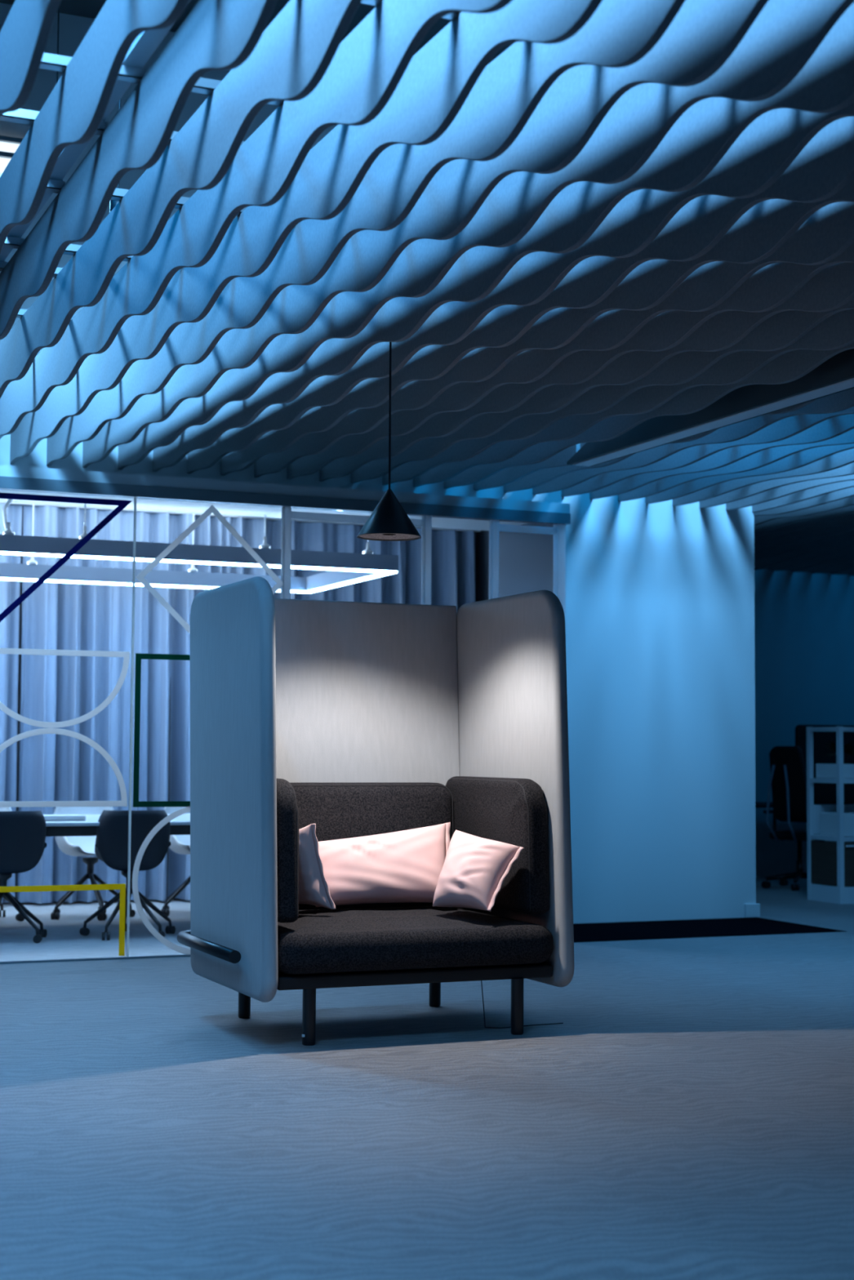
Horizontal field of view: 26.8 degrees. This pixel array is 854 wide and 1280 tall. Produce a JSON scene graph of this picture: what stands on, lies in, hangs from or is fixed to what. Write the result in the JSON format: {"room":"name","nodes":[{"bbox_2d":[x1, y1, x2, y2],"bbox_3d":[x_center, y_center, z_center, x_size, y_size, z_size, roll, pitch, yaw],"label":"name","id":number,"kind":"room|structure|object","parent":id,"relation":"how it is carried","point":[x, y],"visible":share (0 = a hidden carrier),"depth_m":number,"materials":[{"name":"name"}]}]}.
{"room":"office lounge","nodes":[
{"label":"office lounge","id":0,"kind":"room"},
{"bbox_2d":[0,0,191,261],"bbox_3d":[-1.211,-1.740,6.139,0.107,0.078,10.830,2,-4,-23],"label":"ceiling beam","id":1,"kind":"structure","parent":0,"point":[145,44],"depth_m":5.73,"materials":[{"name":"grey"}]},
{"bbox_2d":[3,236,133,261],"bbox_3d":[2.654,-1.467,9.118,12.108,0.032,0.050,2,-4,-23],"label":"rail","id":2,"kind":"object","parent":1,"relation":"attached to","point":[11,242],"visible":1,"depth_m":7.27,"materials":[{"name":"silver metal"}]},
{"bbox_2d":[0,0,61,117],"bbox_3d":[-1.540,-1.522,5.876,0.027,0.313,10.630,2,-4,-23],"label":"ceiling baffle","id":3,"kind":"structure","parent":2,"relation":"hanging from","point":[24,33],"depth_m":4.76,"materials":[{"name":"fabric"}]},
{"bbox_2d":[46,0,685,466],"bbox_3d":[-0.286,-1.486,6.413,0.027,0.301,10.630,2,-4,-23],"label":"ceiling baffle","id":4,"kind":"structure","parent":2,"relation":"hanging from","point":[506,94],"depth_m":5.92,"materials":[{"name":"fabric"}]},
{"bbox_2d":[356,342,421,541],"bbox_3d":[-0.161,-1.028,7.829,0.280,1.164,0.280,2,-4,-23],"label":"pendant lamp","id":5,"kind":"object","parent":2,"relation":"hanging from","point":[388,522],"visible":0.91,"depth_m":7.75,"materials":[{"name":"black metal"}]},
{"bbox_2d":[152,2,853,471],"bbox_3d":[0.342,-1.469,6.681,0.027,0.295,10.630,2,-4,-23],"label":"ceiling baffle","id":6,"kind":"structure","parent":2,"relation":"hanging from","point":[697,141],"depth_m":6.27,"materials":[{"name":"fabric"}]},
{"bbox_2d":[0,108,244,145],"bbox_3d":[3.237,-1.547,7.760,12.108,0.032,0.050,2,-4,-23],"label":"rail","id":7,"kind":"object","parent":1,"relation":"attached to","point":[21,116],"visible":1,"depth_m":5.80,"materials":[{"name":"silver metal"}]},
{"bbox_2d":[0,173,247,216],"bbox_3d":[2.969,-1.510,8.384,12.108,0.032,0.050,2,-4,-23],"label":"rail","id":8,"kind":"object","parent":1,"relation":"attached to","point":[54,186],"visible":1,"depth_m":6.60,"materials":[{"name":"silver metal"}]},
{"bbox_2d":[39,53,284,106],"bbox_3d":[3.434,-1.574,7.302,12.108,0.032,0.050,2,-4,-23],"label":"rail","id":9,"kind":"object","parent":1,"relation":"attached to","point":[52,62],"visible":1,"depth_m":5.43,"materials":[{"name":"silver metal"}]},
{"bbox_2d":[360,0,460,20],"bbox_3d":[3.761,-1.619,6.540,12.108,0.032,0.050,2,-4,-23],"label":"rail","id":10,"kind":"object","parent":1,"relation":"attached to","point":[451,16],"visible":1,"depth_m":4.89,"materials":[{"name":"silver metal"}]},
{"bbox_3d":[4.108,-1.667,5.733,12.108,0.032,0.050,2,-4,-23],"label":"rail","id":11,"kind":"object","parent":1,"relation":"attached to","visible":0},
{"bbox_2d":[0,0,189,253],"bbox_3d":[-1.331,-1.516,5.965,0.027,0.311,10.630,2,-4,-23],"label":"ceiling baffle","id":12,"kind":"structure","parent":11,"relation":"hanging from","point":[75,108],"depth_m":5.19,"materials":[{"name":"fabric"}]},
{"bbox_2d":[0,0,362,399],"bbox_3d":[-0.913,-1.504,6.144,0.027,0.307,10.630,2,-4,-23],"label":"ceiling baffle","id":13,"kind":"structure","parent":11,"relation":"hanging from","point":[292,55],"depth_m":5.73,"materials":[{"name":"fabric"}]},
{"bbox_2d":[0,0,512,439],"bbox_3d":[-0.704,-1.498,6.234,0.027,0.305,10.630,2,-4,-23],"label":"ceiling baffle","id":14,"kind":"structure","parent":11,"relation":"hanging from","point":[366,68],"depth_m":5.86,"materials":[{"name":"fabric"}]},
{"bbox_2d":[9,0,602,464],"bbox_3d":[-0.495,-1.492,6.323,0.027,0.303,10.630,2,-4,-23],"label":"ceiling baffle","id":15,"kind":"structure","parent":11,"relation":"attached to","point":[438,78],"depth_m":5.88,"materials":[{"name":"fabric"}]},
{"bbox_2d":[82,0,768,467],"bbox_3d":[-0.077,-1.481,6.502,0.027,0.299,10.630,2,-4,-23],"label":"ceiling baffle","id":16,"kind":"structure","parent":11,"relation":"hanging from","point":[702,36],"depth_m":5.97,"materials":[{"name":"fabric"}]},
{"bbox_2d":[117,0,853,470],"bbox_3d":[0.133,-1.475,6.591,0.027,0.297,10.630,2,-4,-23],"label":"ceiling baffle","id":17,"kind":"structure","parent":11,"relation":"hanging from","point":[785,34],"depth_m":5.97,"materials":[{"name":"fabric"}]},
{"bbox_2d":[186,101,853,474],"bbox_3d":[0.551,-1.463,6.770,0.027,0.293,10.630,2,-4,-23],"label":"ceiling baffle","id":18,"kind":"structure","parent":11,"relation":"hanging from","point":[771,143],"depth_m":6.75,"materials":[{"name":"fabric"}]},
{"bbox_2d":[221,116,853,475],"bbox_3d":[0.760,-1.457,6.860,0.027,0.291,10.630,2,-4,-23],"label":"ceiling baffle","id":19,"kind":"structure","parent":11,"relation":"hanging from","point":[824,166],"depth_m":7.02,"materials":[{"name":"fabric"}]},
{"bbox_2d":[253,177,853,477],"bbox_3d":[0.969,-1.451,6.949,0.027,0.289,10.630,2,-4,-23],"label":"ceiling baffle","id":20,"kind":"structure","parent":11,"relation":"hanging from","point":[765,227],"depth_m":7.61,"materials":[{"name":"fabric"}]},
{"bbox_2d":[287,201,853,479],"bbox_3d":[1.178,-1.445,7.039,0.027,0.287,10.630,2,-4,-23],"label":"ceiling baffle","id":21,"kind":"structure","parent":11,"relation":"hanging from","point":[828,232],"depth_m":7.80,"materials":[{"name":"fabric"}]},
{"bbox_2d":[319,242,853,481],"bbox_3d":[1.387,-1.439,7.128,0.027,0.284,10.630,2,-4,-23],"label":"ceiling baffle","id":22,"kind":"structure","parent":11,"relation":"hanging from","point":[773,284],"depth_m":8.34,"materials":[{"name":"fabric"}]},
{"bbox_2d":[351,262,853,483],"bbox_3d":[1.596,-1.433,7.218,0.027,0.282,10.630,2,-4,-23],"label":"ceiling baffle","id":23,"kind":"structure","parent":11,"relation":"hanging from","point":[832,287],"depth_m":8.54,"materials":[{"name":"fabric"}]},
{"bbox_2d":[382,297,853,484],"bbox_3d":[1.805,-1.427,7.307,0.027,0.280,10.630,2,-4,-23],"label":"ceiling baffle","id":24,"kind":"structure","parent":11,"relation":"hanging from","point":[781,330],"depth_m":8.98,"materials":[{"name":"fabric"}]},
{"bbox_2d":[413,309,853,487],"bbox_3d":[2.014,-1.421,7.397,0.027,0.278,10.630,2,-4,-23],"label":"ceiling baffle","id":25,"kind":"structure","parent":11,"relation":"attached to","point":[836,331],"depth_m":9.28,"materials":[{"name":"fabric"}]},
{"bbox_2d":[444,342,853,488],"bbox_3d":[2.223,-1.415,7.486,0.027,0.276,10.630,2,-4,-23],"label":"ceiling baffle","id":26,"kind":"structure","parent":11,"relation":"hanging from","point":[789,366],"depth_m":9.58,"materials":[{"name":"fabric"}]},
{"bbox_2d":[503,399,816,492],"bbox_3d":[2.642,-1.404,7.665,0.027,0.272,10.630,2,-4,-23],"label":"ceiling baffle","id":27,"kind":"structure","parent":11,"relation":"hanging from","point":[541,477],"depth_m":11.78,"materials":[{"name":"fabric"}]},
{"bbox_2d":[532,387,853,494],"bbox_3d":[2.851,-1.398,7.755,0.027,0.270,10.630,2,-4,-23],"label":"ceiling baffle","id":28,"kind":"structure","parent":11,"relation":"attached to","point":[841,401],"depth_m":10.51,"materials":[{"name":"fabric"}]},
{"bbox_2d":[560,406,853,497],"bbox_3d":[3.060,-1.391,7.844,0.027,0.270,10.630,2,-4,-23],"label":"ceiling baffle","id":29,"kind":"structure","parent":11,"relation":"attached to","point":[784,428],"depth_m":10.98,"materials":[{"name":"fabric"}]},
{"bbox_2d":[589,413,853,498],"bbox_3d":[3.269,-1.384,7.933,0.027,0.270,10.630,2,-4,-23],"label":"ceiling baffle","id":30,"kind":"structure","parent":11,"relation":"attached to","point":[831,428],"depth_m":11.12,"materials":[{"name":"fabric"}]},
{"bbox_2d":[617,428,853,501],"bbox_3d":[3.478,-1.377,8.023,0.027,0.270,10.630,2,-4,-23],"label":"ceiling baffle","id":31,"kind":"structure","parent":11,"relation":"attached to","point":[765,457],"depth_m":11.41,"materials":[{"name":"fabric"}]},
{"bbox_2d":[644,443,853,503],"bbox_3d":[3.687,-1.370,8.112,0.027,0.270,10.630,2,-4,-23],"label":"ceiling baffle","id":32,"kind":"structure","parent":11,"relation":"hanging from","point":[803,458],"depth_m":11.61,"materials":[{"name":"fabric"}]},
{"bbox_2d":[672,448,853,506],"bbox_3d":[3.896,-1.363,8.202,0.027,0.270,10.630,2,-4,-23],"label":"ceiling baffle","id":33,"kind":"structure","parent":11,"relation":"attached to","point":[843,458],"depth_m":11.94,"materials":[{"name":"fabric"}]},
{"bbox_2d":[698,462,853,508],"bbox_3d":[4.105,-1.356,8.291,0.027,0.270,10.630,2,-4,-23],"label":"ceiling baffle","id":34,"kind":"structure","parent":11,"relation":"attached to","point":[754,489],"depth_m":12.37,"materials":[{"name":"fabric"}]},
{"bbox_2d":[725,474,853,510],"bbox_3d":[4.314,-1.349,8.380,0.027,0.270,10.630,2,-4,-23],"label":"ceiling baffle","id":35,"kind":"structure","parent":11,"relation":"attached to","point":[787,490],"depth_m":12.58,"materials":[{"name":"fabric"}]},
{"bbox_2d":[751,480,853,512],"bbox_3d":[4.523,-1.342,8.470,0.027,0.270,10.630,2,-4,-23],"label":"ceiling baffle","id":36,"kind":"structure","parent":11,"relation":"attached to","point":[813,492],"depth_m":12.75,"materials":[{"name":"fabric"}]},
{"bbox_2d":[753,496,853,526],"bbox_3d":[4.203,-1.226,10.369,0.027,0.270,14.380,2,-4,-23],"label":"ceiling baffle","id":37,"kind":"structure","parent":11,"relation":"hanging from","point":[848,501],"depth_m":13.42,"materials":[{"name":"fabric"}]},
{"bbox_2d":[753,505,853,530],"bbox_3d":[4.412,-1.219,10.458,0.027,0.270,14.380,2,-4,-23],"label":"ceiling baffle","id":38,"kind":"structure","parent":11,"relation":"hanging from","point":[775,523],"depth_m":13.91,"materials":[{"name":"fabric"}]},
{"bbox_2d":[754,520,853,543],"bbox_3d":[4.830,-1.205,10.637,0.027,0.270,14.380,2,-4,-23],"label":"ceiling baffle","id":39,"kind":"structure","parent":11,"relation":"hanging from","point":[819,527],"depth_m":14.64,"materials":[{"name":"fabric"}]},
{"bbox_2d":[754,524,853,546],"bbox_3d":[5.039,-1.198,10.726,0.027,0.270,14.380,2,-4,-23],"label":"ceiling baffle","id":40,"kind":"structure","parent":11,"relation":"hanging from","point":[842,529],"depth_m":15.02,"materials":[{"name":"fabric"}]},
{"bbox_2d":[754,512,853,537],"bbox_3d":[4.621,-1.212,10.548,0.027,0.270,14.380,2,-4,-23],"label":"ceiling baffle","id":41,"kind":"structure","parent":11,"relation":"hanging from","point":[796,526],"depth_m":14.30,"materials":[{"name":"fabric"}]},
{"bbox_2d":[754,529,853,555],"bbox_3d":[5.248,-1.192,10.816,0.027,0.270,14.380,2,-4,-23],"label":"ceiling baffle","id":42,"kind":"structure","parent":11,"relation":"hanging from","point":[808,540],"depth_m":15.44,"materials":[{"name":"fabric"}]},
{"bbox_2d":[754,537,853,557],"bbox_3d":[5.457,-1.185,10.905,0.027,0.270,14.380,2,-4,-23],"label":"ceiling baffle","id":43,"kind":"structure","parent":11,"relation":"hanging from","point":[825,543],"depth_m":15.78,"materials":[{"name":"fabric"}]},
{"bbox_2d":[754,546,853,568],"bbox_3d":[5.875,-1.171,11.084,0.027,0.270,14.380,2,-4,-23],"label":"ceiling baffle","id":44,"kind":"structure","parent":11,"relation":"attached to","point":[812,555],"depth_m":16.59,"materials":[{"name":"fabric"}]},
{"bbox_2d":[754,552,853,570],"bbox_3d":[6.084,-1.164,11.173,0.027,0.270,14.380,2,-4,-23],"label":"ceiling baffle","id":45,"kind":"structure","parent":11,"relation":"hanging from","point":[834,556],"depth_m":16.93,"materials":[{"name":"fabric"}]},
{"bbox_2d":[791,560,853,572],"bbox_3d":[6.503,-1.150,11.352,0.027,0.270,14.380,2,-4,-23],"label":"ceiling baffle","id":46,"kind":"structure","parent":11,"relation":"attached to","point":[820,566],"depth_m":17.51,"materials":[{"name":"fabric"}]},
{"bbox_3d":[1.408,-1.295,12.017,12.108,0.032,0.050,2,-4,-23],"label":"rail","id":47,"kind":"object","parent":1,"relation":"attached to","visible":0},
{"bbox_2d":[473,444,579,490],"bbox_3d":[0.635,-1.177,11.760,0.027,0.244,1.510,2,-4,-23],"label":"ceiling baffle","id":48,"kind":"structure","parent":47,"relation":"hanging from","point":[512,474],"depth_m":11.76,"materials":[{"name":"fabric"}]},
{"bbox_2d":[754,540,853,563],"bbox_3d":[5.666,-1.178,10.995,0.027,0.270,14.380,2,-4,-23],"label":"ceiling baffle","id":49,"kind":"structure","parent":47,"relation":"attached to","point":[843,545],"depth_m":16.20,"materials":[{"name":"fabric"}]},
{"bbox_2d":[0,0,277,339],"bbox_3d":[-1.122,-1.510,6.055,0.027,0.309,10.630,2,-4,-23],"label":"ceiling baffle","id":50,"kind":"structure","parent":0,"point":[215,34],"depth_m":5.48,"materials":[{"name":"fabric"}]},
{"bbox_2d":[2,504,475,904],"bbox_3d":[-5.298,0.420,13.122,12.600,3.120,0.100,2,-4,-23],"label":"wall","id":51,"kind":"structure","parent":0,"point":[22,531],"depth_m":14.02,"materials":[{"name":"grey"}]},
{"bbox_2d":[0,0,514,64],"bbox_3d":[4.475,-4.252,7.679,26.000,0.100,20.100,2,-4,-23],"label":"ceiling","id":52,"kind":"structure","parent":0,"point":[91,9],"depth_m":11.45,"materials":[{"name":"white paint"}]},
{"bbox_2d":[0,465,569,530],"bbox_3d":[-4.505,-0.992,9.797,11.360,0.065,1.040,2,-4,-23],"label":"ceiling","id":53,"kind":"structure","parent":0,"point":[5,470],"depth_m":11.05,"materials":[{"name":"grey paint"}]},
{"bbox_2d":[0,3,755,923],"bbox_3d":[-3.768,-1.111,10.742,13.450,5.900,0.100,2,-4,-23],"label":"wall","id":54,"kind":"structure","parent":0,"point":[660,611],"depth_m":12.88,"materials":[{"name":"grey paint"}]},
{"bbox_2d":[0,135,22,173],"bbox_3d":[-2.973,-2.992,11.105,1.020,0.350,0.055,2,-4,-23],"label":"window","id":55,"kind":"structure","parent":54,"relation":"in","point":[9,145],"depth_m":11.25,"materials":[{"name":"white"}]},
{"bbox_2d":[0,875,853,1279],"bbox_3d":[4.454,1.783,7.257,26.000,0.200,20.000,2,-4,-23],"label":"floor","id":56,"kind":"structure","parent":0,"point":[688,1114],"depth_m":5.90,"materials":[{"name":"carpet"}]},
{"bbox_2d":[0,810,47,943],"bbox_3d":[-2.671,1.476,11.276,0.618,0.813,0.594,2,-4,-27],"label":"chair","id":57,"kind":"object","parent":56,"relation":"on","point":[23,834],"visible":0.99,"depth_m":11.11,"materials":[{"name":"black plastic"}]},
{"bbox_2d":[50,806,135,920],"bbox_3d":[-2.400,1.574,12.818,0.618,0.813,0.594,2,-4,-29],"label":"chair","id":58,"kind":"object","parent":56,"relation":"on","point":[74,846],"visible":0.55,"depth_m":12.86,"materials":[{"name":"white"}]},
{"bbox_2d":[45,813,190,836],"bbox_3d":[-3.199,1.533,11.560,5.700,0.748,1.320,2,-4,-23],"label":"meeting table","id":59,"kind":"object","parent":56,"relation":"on","point":[180,825],"visible":0.02,"depth_m":11.55,"materials":[{"name":"white"}]},
{"bbox_2d":[43,813,85,821],"bbox_3d":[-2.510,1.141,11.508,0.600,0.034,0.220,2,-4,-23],"label":"laptop","id":60,"kind":"object","parent":59,"relation":"on","point":[70,816],"visible":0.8,"depth_m":11.48,"materials":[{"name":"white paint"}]},
{"bbox_2d":[79,809,175,940],"bbox_3d":[-1.918,1.501,11.586,0.618,0.813,0.594,1,-4,-16],"label":"chair","id":61,"kind":"object","parent":56,"relation":"on","point":[111,847],"visible":0.87,"depth_m":11.37,"materials":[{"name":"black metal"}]},
{"bbox_2d":[160,806,190,915],"bbox_3d":[-1.666,1.598,13.132,0.618,0.813,0.594,2,-4,-26],"label":"chair","id":62,"kind":"object","parent":56,"relation":"on","point":[180,844],"visible":0.16,"depth_m":13.12,"materials":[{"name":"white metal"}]},
{"bbox_2d":[0,475,570,964],"bbox_3d":[-4.512,0.407,9.706,11.360,2.738,1.050,2,-4,-23],"label":"glass wall","id":63,"kind":"structure","parent":56,"relation":"on","point":[530,557],"depth_m":10.52,"materials":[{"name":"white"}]},
{"bbox_2d":[0,709,17,745],"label":"curtain","id":64,"kind":"object","parent":63,"relation":"hanging from","point":[8,725],"depth_m":13.84,"materials":[{"name":"fabric"}]},
{"bbox_2d":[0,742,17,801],"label":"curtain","id":65,"kind":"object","parent":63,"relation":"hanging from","point":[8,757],"depth_m":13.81,"materials":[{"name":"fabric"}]},
{"bbox_2d":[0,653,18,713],"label":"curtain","id":66,"kind":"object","parent":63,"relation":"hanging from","point":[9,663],"depth_m":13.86,"materials":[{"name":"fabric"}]},
{"bbox_2d":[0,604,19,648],"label":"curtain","id":67,"kind":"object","parent":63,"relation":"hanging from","point":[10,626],"depth_m":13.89,"materials":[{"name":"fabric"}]},
{"bbox_2d":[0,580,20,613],"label":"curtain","id":68,"kind":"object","parent":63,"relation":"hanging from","point":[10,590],"depth_m":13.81,"materials":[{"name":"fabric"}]},
{"bbox_2d":[18,733,121,800],"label":"curtain","id":69,"kind":"object","parent":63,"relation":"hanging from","point":[53,766],"depth_m":13.92,"materials":[{"name":"fabric"}]},
{"bbox_2d":[20,654,124,722],"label":"curtain","id":70,"kind":"object","parent":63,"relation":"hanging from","point":[55,688],"depth_m":13.96,"materials":[{"name":"fabric"}]},
{"bbox_2d":[22,582,190,810],"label":"curtain","id":71,"kind":"object","parent":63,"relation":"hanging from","point":[68,616],"depth_m":14.10,"materials":[{"name":"fabric"}]},
{"bbox_2d":[91,511,199,543],"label":"curtain","id":72,"kind":"object","parent":63,"relation":"hanging from","point":[161,527],"depth_m":14.27,"materials":[{"name":"fabric"}]},
{"bbox_2d":[138,658,190,801],"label":"curtain","id":73,"kind":"object","parent":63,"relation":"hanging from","point":[156,674],"depth_m":14.22,"materials":[{"name":"fabric"}]},
{"bbox_2d":[224,516,281,549],"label":"curtain","id":74,"kind":"object","parent":63,"relation":"hanging from","point":[252,531],"depth_m":14.64,"materials":[{"name":"fabric"}]},
{"bbox_2d":[177,576,574,1045],"bbox_3d":[-0.237,0.734,8.010,1.541,1.925,1.196,2,-4,-23],"label":"sofa","id":75,"kind":"object","parent":56,"relation":"on","point":[347,719],"visible":0.89,"depth_m":7.94,"materials":[{"name":"fabric"}]},
{"bbox_2d":[276,778,298,922],"bbox_3d":[-0.746,0.887,7.741,0.131,0.585,0.938,2,-4,-23],"label":"armrest","id":76,"kind":"object","parent":75,"relation":"on","point":[287,811],"depth_m":7.33,"materials":[{"name":"grey fabric"}]},
{"bbox_2d":[298,823,335,909],"bbox_3d":[-0.565,0.977,7.781,0.394,0.368,0.118,-2,-4,32],"label":"throw pillow","id":77,"kind":"object","parent":75,"relation":"on","point":[313,888],"visible":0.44,"depth_m":7.71,"materials":[{"name":"pink fabric"}]},
{"bbox_2d":[289,782,452,905],"bbox_3d":[-0.366,0.940,8.305,1.022,0.555,0.232,2,-4,-23],"label":"cushion","id":78,"kind":"object","parent":75,"relation":"on","point":[338,810],"depth_m":8.26,"materials":[{"name":"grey fabric"}]},
{"bbox_2d":[315,822,450,906],"bbox_3d":[-0.207,1.000,7.989,0.760,0.355,0.240,2,-4,-23],"label":"throw pillow","id":79,"kind":"object","parent":75,"relation":"on","point":[404,866],"visible":0.8,"depth_m":7.92,"materials":[{"name":"pink fabric"}]},
{"bbox_2d":[277,906,553,973],"bbox_3d":[-0.205,1.295,7.901,1.264,0.218,1.000,2,-4,-23],"label":"seat cushion","id":80,"kind":"object","parent":75,"relation":"on","point":[343,940],"depth_m":7.53,"materials":[{"name":"grey fabric"}]},
{"bbox_2d":[432,829,524,911],"bbox_3d":[0.159,1.005,7.843,0.296,0.324,0.493,3,-4,-36],"label":"throw pillow","id":81,"kind":"object","parent":75,"relation":"on","point":[474,870],"visible":1,"depth_m":7.73,"materials":[{"name":"pink fabric"}]},
{"bbox_2d":[445,776,549,914],"bbox_3d":[0.306,0.922,8.191,0.131,0.585,0.938,2,-4,-23],"label":"armrest","id":82,"kind":"object","parent":75,"relation":"on","point":[514,811],"depth_m":7.88,"materials":[{"name":"grey fabric"}]},
{"bbox_2d":[573,917,844,942],"bbox_3d":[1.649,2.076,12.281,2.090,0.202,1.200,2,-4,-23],"label":"rug","id":83,"kind":"object","parent":56,"relation":"on","point":[734,926],"visible":0.21,"depth_m":12.22,"materials":[{"name":"black carpet"}]},
{"bbox_2d":[760,746,825,890],"bbox_3d":[3.343,1.585,16.054,0.659,1.268,0.661,3,-5,-41],"label":"office chair","id":84,"kind":"object","parent":56,"relation":"on","point":[788,776],"visible":0.67,"depth_m":15.93,"materials":[{"name":"black"}]},
{"bbox_2d":[755,801,853,808],"bbox_3d":[3.628,1.929,17.194,2.700,0.730,0.800,2,-4,-23],"label":"desk","id":85,"kind":"object","parent":56,"relation":"on","point":[757,804],"visible":0.02,"depth_m":16.85,"materials":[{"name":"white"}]},
{"bbox_2d":[794,724,853,803],"bbox_3d":[4.117,1.191,17.176,1.400,0.745,0.040,2,-4,-23],"label":"screen","id":86,"kind":"object","parent":85,"relation":"on","point":[823,793],"visible":0.48,"depth_m":17.00,"materials":[{"name":"black"}]},
{"bbox_2d":[805,726,853,904],"bbox_3d":[3.845,1.438,14.868,1.340,1.425,0.462,2,-4,-23],"label":"shelf unit","id":87,"kind":"object","parent":56,"relation":"on","point":[829,864],"visible":1,"depth_m":14.54,"materials":[{"name":"white paint"}]},
{"bbox_2d":[815,764,853,778],"bbox_3d":[3.407,1.076,14.697,0.280,0.119,0.360,2,-4,-23],"label":"storage box","id":88,"kind":"object","parent":87,"relation":"on","point":[822,771],"visible":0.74,"depth_m":14.61,"materials":[{"name":"white paper"}]},
{"bbox_2d":[824,739,853,764],"bbox_3d":[3.405,0.914,14.708,0.328,0.204,0.332,2,-4,-23],"label":"potted plant","id":89,"kind":"object","parent":88,"relation":"on","point":[846,748],"visible":0.62,"depth_m":14.65,"materials":[{"name":"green plant"}]},
{"bbox_2d":[819,812,853,836],"bbox_3d":[3.471,1.509,14.694,0.380,0.184,0.330,2,-4,-23],"label":"storage box","id":90,"kind":"object","parent":87,"relation":"on","point":[828,820],"visible":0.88,"depth_m":14.59,"materials":[{"name":"white paper"}]},
{"bbox_2d":[475,530,488,601],"bbox_3d":[1.011,0.532,14.262,0.100,3.120,2.770,2,-4,-23],"label":"wall","id":91,"kind":"structure","parent":0,"point":[482,536],"depth_m":15.47,"materials":[{"name":"grey paint"}]},
{"bbox_2d":[566,348,853,466],"bbox_3d":[2.547,-1.409,7.271,0.170,0.242,8.180,2,-4,-23],"label":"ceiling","id":92,"kind":"structure","parent":0,"point":[835,375],"depth_m":9.36,"materials":[{"name":"black"}]},
{"bbox_2d":[753,486,853,516],"bbox_3d":[3.994,-1.233,10.279,0.027,0.270,14.380,2,-4,-23],"label":"ceiling baffle","id":93,"kind":"structure","parent":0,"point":[847,492],"depth_m":13.03,"materials":[{"name":"fabric"}]},
{"bbox_2d":[754,569,853,875],"bbox_3d":[6.648,-0.510,19.290,12.650,5.900,0.100,2,-4,-23],"label":"wall","id":94,"kind":"structure","parent":0,"point":[804,621],"depth_m":17.91,"materials":[{"name":"grey paint"}]},
{"bbox_2d":[773,554,853,571],"bbox_3d":[6.293,-1.157,11.263,0.027,0.270,14.380,2,-4,-23],"label":"ceiling baffle","id":95,"kind":"structure","parent":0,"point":[849,558],"depth_m":17.25,"materials":[{"name":"fabric"}]},
{"bbox_3d":[-4.722,-1.255,11.905,12.600,0.080,2.770,2,-4,-23],"label":"ceiling","id":96,"kind":"structure","parent":0,"visible":0},
{"bbox_2d":[0,498,87,581],"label":"lamp","id":97,"kind":"object","parent":96,"relation":"hanging from","point":[11,544],"depth_m":11.11,"materials":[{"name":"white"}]},
{"bbox_2d":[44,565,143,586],"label":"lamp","id":98,"kind":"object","parent":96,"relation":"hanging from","point":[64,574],"depth_m":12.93,"materials":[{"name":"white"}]},
{"bbox_2d":[71,538,170,561],"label":"lamp","id":99,"kind":"object","parent":96,"relation":"hanging from","point":[94,548],"depth_m":11.27,"materials":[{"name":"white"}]},
{"bbox_2d":[143,529,276,589],"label":"lamp","id":100,"kind":"object","parent":96,"relation":"hanging from","point":[193,553],"depth_m":13.08,"materials":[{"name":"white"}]},
{"bbox_2d":[0,551,397,593],"bbox_3d":[-2.376,-0.469,12.032,3.988,0.014,1.748,2,-4,-23],"label":"diffuser","id":101,"kind":"object","parent":100,"relation":"attached to","point":[366,571],"depth_m":11.95,"materials":[{"name":"white plastic"}]},
{"bbox_2d":[0,501,480,532],"bbox_3d":[-5.178,-1.134,13.026,12.250,0.030,0.060,2,-4,-23],"label":"track","id":102,"kind":"object","parent":96,"relation":"attached to","point":[2,502],"visible":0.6,"depth_m":14.44,"materials":[{"name":"white metal"}]},
{"bbox_2d":[0,554,21,564],"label":"curtain","id":103,"kind":"object","parent":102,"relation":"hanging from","point":[4,558],"depth_m":13.90,"materials":[{"name":"fabric"}]},
{"bbox_2d":[0,502,22,535],"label":"curtain","id":104,"kind":"object","parent":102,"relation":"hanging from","point":[14,513],"depth_m":13.91,"materials":[{"name":"fabric"}]},
{"bbox_2d":[17,836,97,886],"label":"curtain","id":105,"kind":"object","parent":102,"relation":"hanging from","point":[55,867],"depth_m":13.83,"materials":[{"name":"fabric"}]},
{"bbox_2d":[22,505,113,538],"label":"curtain","id":106,"kind":"object","parent":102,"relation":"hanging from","point":[49,521],"depth_m":13.99,"materials":[{"name":"fabric"}]},
{"bbox_2d":[137,848,190,901],"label":"curtain","id":107,"kind":"object","parent":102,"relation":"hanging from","point":[152,883],"depth_m":14.16,"materials":[{"name":"fabric"}]},
{"bbox_2d":[290,520,421,604],"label":"curtain","id":108,"kind":"object","parent":102,"relation":"hanging from","point":[404,587],"depth_m":14.97,"materials":[{"name":"fabric"}]},
{"bbox_2d":[431,529,475,613],"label":"curtain","id":109,"kind":"object","parent":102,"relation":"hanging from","point":[453,552],"depth_m":15.30,"materials":[{"name":"fabric"}]},
{"bbox_2d":[252,514,280,568],"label":"lamp","id":110,"kind":"object","parent":96,"relation":"hanging from","point":[271,557],"depth_m":11.66,"materials":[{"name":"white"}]},
{"bbox_2d":[290,539,398,593],"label":"lamp","id":111,"kind":"object","parent":96,"relation":"hanging from","point":[347,568],"depth_m":11.96,"materials":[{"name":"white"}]},
{"bbox_3d":[1.624,-0.804,15.095,0.100,5.900,3.670,2,-4,-23],"label":"wall","id":112,"kind":"structure","parent":0,"visible":0},
{"bbox_2d":[744,903,759,917],"bbox_3d":[2.323,1.991,13.272,0.122,0.097,0.322,2,-4,-23],"label":"baseboard","id":113,"kind":"structure","parent":112,"relation":"attached to","point":[751,910],"depth_m":13.12,"materials":[{"name":"grey paint"}]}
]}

